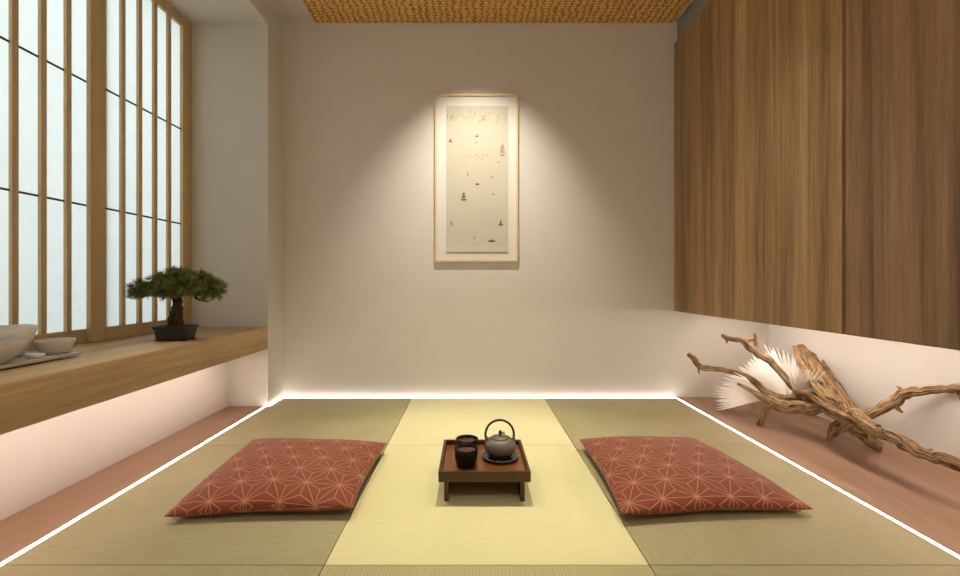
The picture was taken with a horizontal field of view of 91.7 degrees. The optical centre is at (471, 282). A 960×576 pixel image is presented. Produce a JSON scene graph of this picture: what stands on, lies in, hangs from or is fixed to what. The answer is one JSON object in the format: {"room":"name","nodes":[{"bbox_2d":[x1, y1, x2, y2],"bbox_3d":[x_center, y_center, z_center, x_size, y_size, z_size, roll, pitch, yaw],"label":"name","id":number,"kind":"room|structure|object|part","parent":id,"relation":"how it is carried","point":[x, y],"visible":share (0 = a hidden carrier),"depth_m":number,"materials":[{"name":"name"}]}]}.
{"room":"japanese tea room","nodes":[
{"label":"japanese tea room","id":0,"kind":"room"},
{"bbox_2d":[0,0,85,350],"bbox_3d":[-1.624,-0.612,1.705,0.020,1.719,0.700,0,0,0],"label":"window","id":1,"kind":"structure","parent":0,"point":[43,42],"depth_m":1.75,"materials":[{"name":"white paper"}]},
{"bbox_3d":[-1.624,0.221,1.705,0.020,0.055,0.550,0,0,0],"label":"rail","id":2,"kind":"part","parent":1,"relation":"part of","materials":[{"name":"brown wood"}]},
{"bbox_2d":[0,362,227,520],"bbox_3d":[-1.569,0.560,0.850,0.363,0.370,3.600,0,0,0],"label":"wall","id":3,"kind":"structure","parent":0,"point":[40,460],"depth_m":1.72,"materials":[{"name":"paint"}]},
{"bbox_2d":[0,327,267,434],"bbox_3d":[-1.407,0.318,0.875,0.495,0.135,3.549,0,0,0],"label":"window ledge","id":4,"kind":"object","parent":3,"relation":"on","point":[30,394],"visible":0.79,"depth_m":1.55,"materials":[{"name":"brown wood"}]},
{"bbox_2d":[0,352,80,368],"bbox_3d":[-1.442,0.242,1.321,0.215,0.014,0.542,0,0,0],"label":"serving tray","id":5,"kind":"object","parent":4,"relation":"on","point":[22,360],"visible":0.48,"depth_m":1.45,"materials":[{"name":"grey ceramic"}]},
{"bbox_2d":[0,339,26,363],"bbox_3d":[-1.395,0.203,1.355,0.146,0.064,0.146,0,0,0],"label":"bowl","id":6,"kind":"object","parent":5,"relation":"on","point":[9,349],"visible":1,"depth_m":1.35,"materials":[{"name":"beige ceramic"}]},
{"bbox_2d":[0,324,37,356],"bbox_3d":[-1.493,0.186,1.475,0.178,0.098,0.178,0,0,0],"label":"bowl","id":7,"kind":"object","parent":5,"relation":"on","point":[27,332],"visible":0.62,"depth_m":1.48,"materials":[{"name":"white ceramic"}]},
{"bbox_2d":[26,353,44,358],"bbox_3d":[-1.372,0.229,1.465,0.046,0.012,0.046,0,0,0],"label":"sauce dish","id":8,"kind":"object","parent":5,"relation":"on","point":[33,355],"visible":1,"depth_m":1.45,"materials":[{"name":"white ceramic"}]},
{"bbox_2d":[33,337,76,354],"bbox_3d":[-1.401,0.212,1.565,0.110,0.047,0.110,0,0,0],"label":"bowl","id":9,"kind":"object","parent":5,"relation":"on","point":[49,346],"visible":0.97,"depth_m":1.54,"materials":[{"name":"white ceramic"}]},
{"bbox_2d":[123,264,230,340],"bbox_3d":[-1.287,0.082,2.043,0.471,0.335,0.212,0,0,0],"label":"bonsai tree","id":10,"kind":"object","parent":4,"relation":"on","point":[191,282],"visible":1,"depth_m":2.01,"materials":[{"name":"plant"}]},
{"bbox_3d":[-1.300,0.218,2.045,0.162,0.062,0.128,0,0,0],"label":"pot","id":11,"kind":"part","parent":10,"relation":"part of","materials":[{"name":"black ceramic"}]},
{"bbox_2d":[0,406,263,562],"bbox_3d":[-1.283,0.723,0.850,0.208,0.045,3.600,0,0,0],"label":"floor","id":12,"kind":"structure","parent":0,"point":[31,524],"depth_m":1.62,"materials":[{"name":"brown wood"}]},
{"bbox_2d":[86,0,191,341],"bbox_3d":[-1.602,-0.612,2.297,0.020,1.719,0.701,0,0,0],"label":"window","id":13,"kind":"structure","parent":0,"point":[139,52],"depth_m":2.22,"materials":[{"name":"white paper"}]},
{"bbox_3d":[-1.602,0.221,2.296,0.020,0.055,0.543,0,0,0],"label":"rail","id":14,"kind":"part","parent":13,"relation":"part of","materials":[{"name":"brown wood"}]},
{"bbox_3d":[-1.602,-1.444,2.296,0.020,0.055,0.543,0,0,0],"label":"rail","id":15,"kind":"part","parent":13,"relation":"part of","materials":[{"name":"brown wood"}]},
{"bbox_2d":[166,0,267,23],"bbox_3d":[-1.455,-0.725,0.850,0.590,1.950,3.600,0,0,0],"label":"ceiling","id":16,"kind":"structure","parent":0,"point":[194,11],"depth_m":2.54,"materials":[{"name":"paint"}]},
{"bbox_2d":[267,0,314,21],"bbox_3d":[-1.061,-1.605,0.956,0.198,0.011,3.812,0,0,0],"label":"trim","id":17,"kind":"structure","parent":16,"relation":"attached to","point":[287,10],"depth_m":2.74,"materials":[{"name":"paint"}]},
{"bbox_2d":[192,2,282,405],"bbox_3d":[-1.455,-0.477,2.756,0.590,2.445,0.212,0,0,0],"label":"wall","id":18,"kind":"structure","parent":0,"point":[237,69],"depth_m":2.65,"materials":[{"name":"paint"}]},
{"bbox_2d":[283,21,767,396],"bbox_3d":[0.100,-0.527,2.931,4.000,2.545,0.138,0,0,0],"label":"wall","id":19,"kind":"structure","parent":0,"point":[585,308],"depth_m":2.86,"materials":[{"name":"paint"}]},
{"bbox_2d":[435,94,517,261],"bbox_3d":[0.028,-0.642,2.850,0.510,1.026,0.021,0,0,0],"label":"framed picture","id":20,"kind":"object","parent":19,"relation":"attached to","point":[476,135],"visible":1,"depth_m":2.85,"materials":[{"name":"beige paper"}]},
{"bbox_2d":[675,0,692,20],"bbox_3d":[0.330,-1.681,0.956,2.980,0.138,3.812,0,0,0],"label":"ceiling","id":21,"kind":"structure","parent":0,"point":[691,1],"depth_m":2.76,"materials":[{"name":"paint"}]},
{"bbox_2d":[302,0,690,22],"bbox_3d":[0.138,-1.603,0.955,2.196,0.015,3.810,0,0,0],"label":"ceiling panel","id":22,"kind":"object","parent":21,"relation":"attached to","point":[321,11],"visible":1,"depth_m":2.73,"materials":[{"name":"brown wicker"}]},
{"bbox_2d":[677,0,710,39],"bbox_3d":[1.541,-1.542,0.956,0.558,0.139,3.812,0,0,0],"label":"wall","id":23,"kind":"structure","parent":0,"point":[695,8],"depth_m":2.70,"materials":[{"name":"paint"}]},
{"bbox_2d":[676,397,959,555],"bbox_3d":[1.535,0.723,0.956,0.570,0.045,3.812,0,0,0],"label":"floor","id":24,"kind":"structure","parent":0,"point":[922,495],"depth_m":1.77,"materials":[{"name":"brown wood"}]},
{"bbox_2d":[713,374,760,410],"bbox_3d":[1.480,0.592,2.537,0.308,0.188,0.213,0,0,21],"label":"palm leaf","id":25,"kind":"object","parent":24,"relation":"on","point":[737,395],"visible":0.66,"depth_m":2.52,"materials":[{"name":"white plant"}]},
{"bbox_2d":[764,344,799,393],"bbox_3d":[1.664,0.484,2.507,0.237,0.306,0.152,0,0,-42],"label":"palm leaf","id":26,"kind":"object","parent":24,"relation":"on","point":[787,367],"visible":0.56,"depth_m":2.50,"materials":[{"name":"white plant"}]},
{"bbox_2d":[687,332,959,471],"bbox_3d":[1.595,0.483,2.085,0.490,0.449,1.244,0,0,-14],"label":"driftwood","id":27,"kind":"object","parent":24,"relation":"on","point":[832,397],"visible":0.98,"depth_m":2.04,"materials":[{"name":"brown wood"}]},
{"bbox_2d":[732,349,786,394],"bbox_3d":[1.533,0.491,2.461,0.292,0.283,0.126,0,0,32],"label":"palm leaf","id":28,"kind":"object","parent":27,"relation":"attached to","point":[761,371],"visible":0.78,"depth_m":2.45,"materials":[{"name":"white plant"}]},
{"bbox_2d":[788,369,824,389],"bbox_3d":[1.529,0.484,2.191,0.146,0.196,0.159,0,0,0],"label":"palm leaf","id":29,"kind":"object","parent":27,"relation":"attached to","point":[804,384],"visible":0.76,"depth_m":2.17,"materials":[{"name":"white plant"}]},
{"bbox_2d":[768,324,959,457],"bbox_3d":[1.885,-0.527,0.931,0.130,2.545,3.862,0,0,0],"label":"wall","id":30,"kind":"structure","parent":0,"point":[870,370],"depth_m":2.01,"materials":[{"name":"paint"}]},
{"bbox_2d":[674,0,845,333],"bbox_3d":[1.530,-0.645,2.208,0.580,1.650,1.303,0,0,0],"label":"upper cabinet","id":31,"kind":"object","parent":30,"relation":"attached to","point":[760,85],"visible":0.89,"depth_m":1.99,"materials":[{"name":"brown wood"}]},
{"bbox_3d":[1.250,-0.648,2.532,0.020,1.640,0.646,0,0,0],"label":"cabinet door","id":32,"kind":"part","parent":31,"relation":"part of","materials":[{"name":"brown wood"}]},
{"bbox_3d":[1.250,-0.648,1.885,0.020,1.640,0.644,0,0,0],"label":"cabinet door","id":33,"kind":"part","parent":31,"relation":"part of","materials":[{"name":"brown wood"}]},
{"bbox_2d":[846,0,959,349],"bbox_3d":[1.530,-0.645,0.901,0.580,1.650,1.302,0,0,0],"label":"upper cabinet","id":34,"kind":"object","parent":30,"relation":"attached to","point":[903,56],"visible":1,"depth_m":1.34,"materials":[{"name":"brown wood"}]},
{"bbox_3d":[0.100,0.782,1.000,4.000,0.075,4.000,0,0,0],"label":"floor","id":35,"kind":"structure","parent":0,"visible":0},
{"bbox_2d":[0,406,265,565],"bbox_3d":[-1.174,0.722,1.023,0.007,0.045,3.246,0,0,0],"label":"light strip","id":36,"kind":"object","parent":35,"relation":"on","point":[119,493],"visible":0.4,"depth_m":1.49,"materials":[{"name":"white plastic"}]},
{"bbox_2d":[0,566,322,575],"bbox_3d":[-0.768,0.722,0.730,0.800,0.044,0.853,0,0,0],"label":"mat","id":37,"kind":"object","parent":35,"relation":"on","point":[4,570],"visible":0.93,"depth_m":1.13,"materials":[{"name":"beige wicker"}]},
{"bbox_2d":[3,445,386,567],"bbox_3d":[-0.768,0.722,1.585,0.800,0.044,0.854,0,0,0],"label":"mat","id":38,"kind":"object","parent":35,"relation":"on","point":[131,528],"visible":0.69,"depth_m":1.31,"materials":[{"name":"beige wicker"}]},
{"bbox_2d":[164,438,386,516],"bbox_3d":[-0.635,0.655,1.657,0.575,0.088,0.615,0,0,0],"label":"floor cushion","id":39,"kind":"object","parent":38,"relation":"on","point":[267,474],"visible":1,"depth_m":1.49,"materials":[{"name":"red fabric"}]},
{"bbox_2d":[203,398,410,444],"bbox_3d":[-0.768,0.722,2.423,0.800,0.044,0.818,0,0,0],"label":"mat","id":40,"kind":"object","parent":35,"relation":"on","point":[364,419],"visible":0.75,"depth_m":2.37,"materials":[{"name":"beige wicker"}]},
{"bbox_2d":[282,397,675,398],"bbox_3d":[0.045,0.722,2.847,2.407,0.045,0.028,0,0,0],"label":"light strip","id":41,"kind":"object","parent":35,"relation":"on","point":[282,397],"visible":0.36,"depth_m":2.85,"materials":[{"name":"white plastic"}]},
{"bbox_2d":[388,398,572,444],"bbox_3d":[0.036,0.722,2.422,0.805,0.044,0.817,0,0,0],"label":"mat","id":42,"kind":"object","parent":35,"relation":"on","point":[425,421],"visible":0.74,"depth_m":2.37,"materials":[{"name":"beige wicker"}]},
{"bbox_2d":[325,445,647,565],"bbox_3d":[0.036,0.722,1.585,0.805,0.044,0.854,0,0,0],"label":"mat","id":43,"kind":"object","parent":35,"relation":"on","point":[401,517],"visible":0.89,"depth_m":1.37,"materials":[{"name":"beige wicker"}]},
{"bbox_2d":[438,439,530,500],"bbox_3d":[0.040,0.649,1.633,0.294,0.101,0.305,0,0,0],"label":"table","id":44,"kind":"object","parent":43,"relation":"on","point":[518,471],"visible":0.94,"depth_m":1.53,"materials":[{"name":"red wood"}]},
{"bbox_3d":[-0.082,0.666,1.633,0.014,0.068,0.281,0,0,0],"label":"leg","id":45,"kind":"part","parent":44,"relation":"part of","materials":[{"name":"brown wood"}]},
{"bbox_2d":[454,443,477,468],"bbox_3d":[-0.020,0.585,1.570,0.081,0.063,0.081,0,0,0],"label":"tea cup","id":46,"kind":"object","parent":44,"relation":"on","point":[465,453],"visible":1,"depth_m":1.54,"materials":[{"name":"black ceramic"}]},
{"bbox_2d":[456,435,477,445],"bbox_3d":[-0.018,0.585,1.664,0.081,0.063,0.081,0,0,0],"label":"tea cup","id":47,"kind":"object","parent":44,"relation":"on","point":[471,439],"visible":0.44,"depth_m":1.67,"materials":[{"name":"black ceramic"}]},
{"bbox_2d":[438,439,530,481],"bbox_3d":[0.040,0.616,1.633,0.294,0.034,0.305,0,0,0],"label":"tray","id":48,"kind":"object","parent":44,"relation":"on","point":[518,470],"depth_m":1.54,"materials":[{"name":"brown wood"}]},
{"bbox_2d":[482,451,517,463],"bbox_3d":[0.099,0.611,1.640,0.129,0.012,0.129,0,0,0],"label":"coaster","id":49,"kind":"object","parent":44,"relation":"on","point":[485,456],"visible":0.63,"depth_m":1.61,"materials":[{"name":"metal"}]},
{"bbox_2d":[484,419,515,460],"bbox_3d":[0.103,0.545,1.643,0.121,0.133,0.110,0,0,-40],"label":"kettle","id":50,"kind":"object","parent":49,"relation":"on","point":[500,446],"visible":1,"depth_m":1.61,"materials":[{"name":"grey metal"}]},
{"bbox_3d":[0.162,0.666,1.633,0.014,0.068,0.281,0,0,0],"label":"leg","id":51,"kind":"part","parent":44,"relation":"part of","materials":[{"name":"brown wood"}]},
{"bbox_2d":[319,566,654,575],"bbox_3d":[0.036,0.722,0.730,0.805,0.044,0.853,0,0,0],"label":"mat","id":52,"kind":"object","parent":35,"relation":"on","point":[327,570],"visible":1,"depth_m":1.13,"materials":[{"name":"beige wicker"}]},
{"bbox_2d":[545,398,757,444],"bbox_3d":[0.841,0.722,2.422,0.801,0.044,0.817,0,0,0],"label":"mat","id":53,"kind":"object","parent":35,"relation":"on","point":[580,418],"visible":0.6,"depth_m":2.37,"materials":[{"name":"beige wicker"}]},
{"bbox_2d":[574,445,959,566],"bbox_3d":[0.841,0.722,1.585,0.801,0.044,0.854,0,0,0],"label":"mat","id":54,"kind":"object","parent":35,"relation":"on","point":[839,529],"visible":0.67,"depth_m":1.31,"materials":[{"name":"beige wicker"}]},
{"bbox_2d":[580,436,812,514],"bbox_3d":[0.727,0.654,1.660,0.590,0.089,0.630,0,0,0],"label":"floor cushion","id":55,"kind":"object","parent":54,"relation":"on","point":[645,475],"visible":1,"depth_m":1.49,"materials":[{"name":"red fabric"}]},
{"bbox_2d":[650,566,959,575],"bbox_3d":[0.841,0.722,0.730,0.801,0.044,0.853,0,0,0],"label":"mat","id":56,"kind":"object","parent":35,"relation":"on","point":[657,570],"visible":0.87,"depth_m":1.13,"materials":[{"name":"wicker"}]},
{"bbox_2d":[677,398,959,557],"bbox_3d":[1.246,0.722,1.115,0.005,0.045,3.430,0,0,0],"label":"light strip","id":57,"kind":"object","parent":35,"relation":"on","point":[933,542],"visible":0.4,"depth_m":1.55,"materials":[{"name":"white plastic"}]}
]}

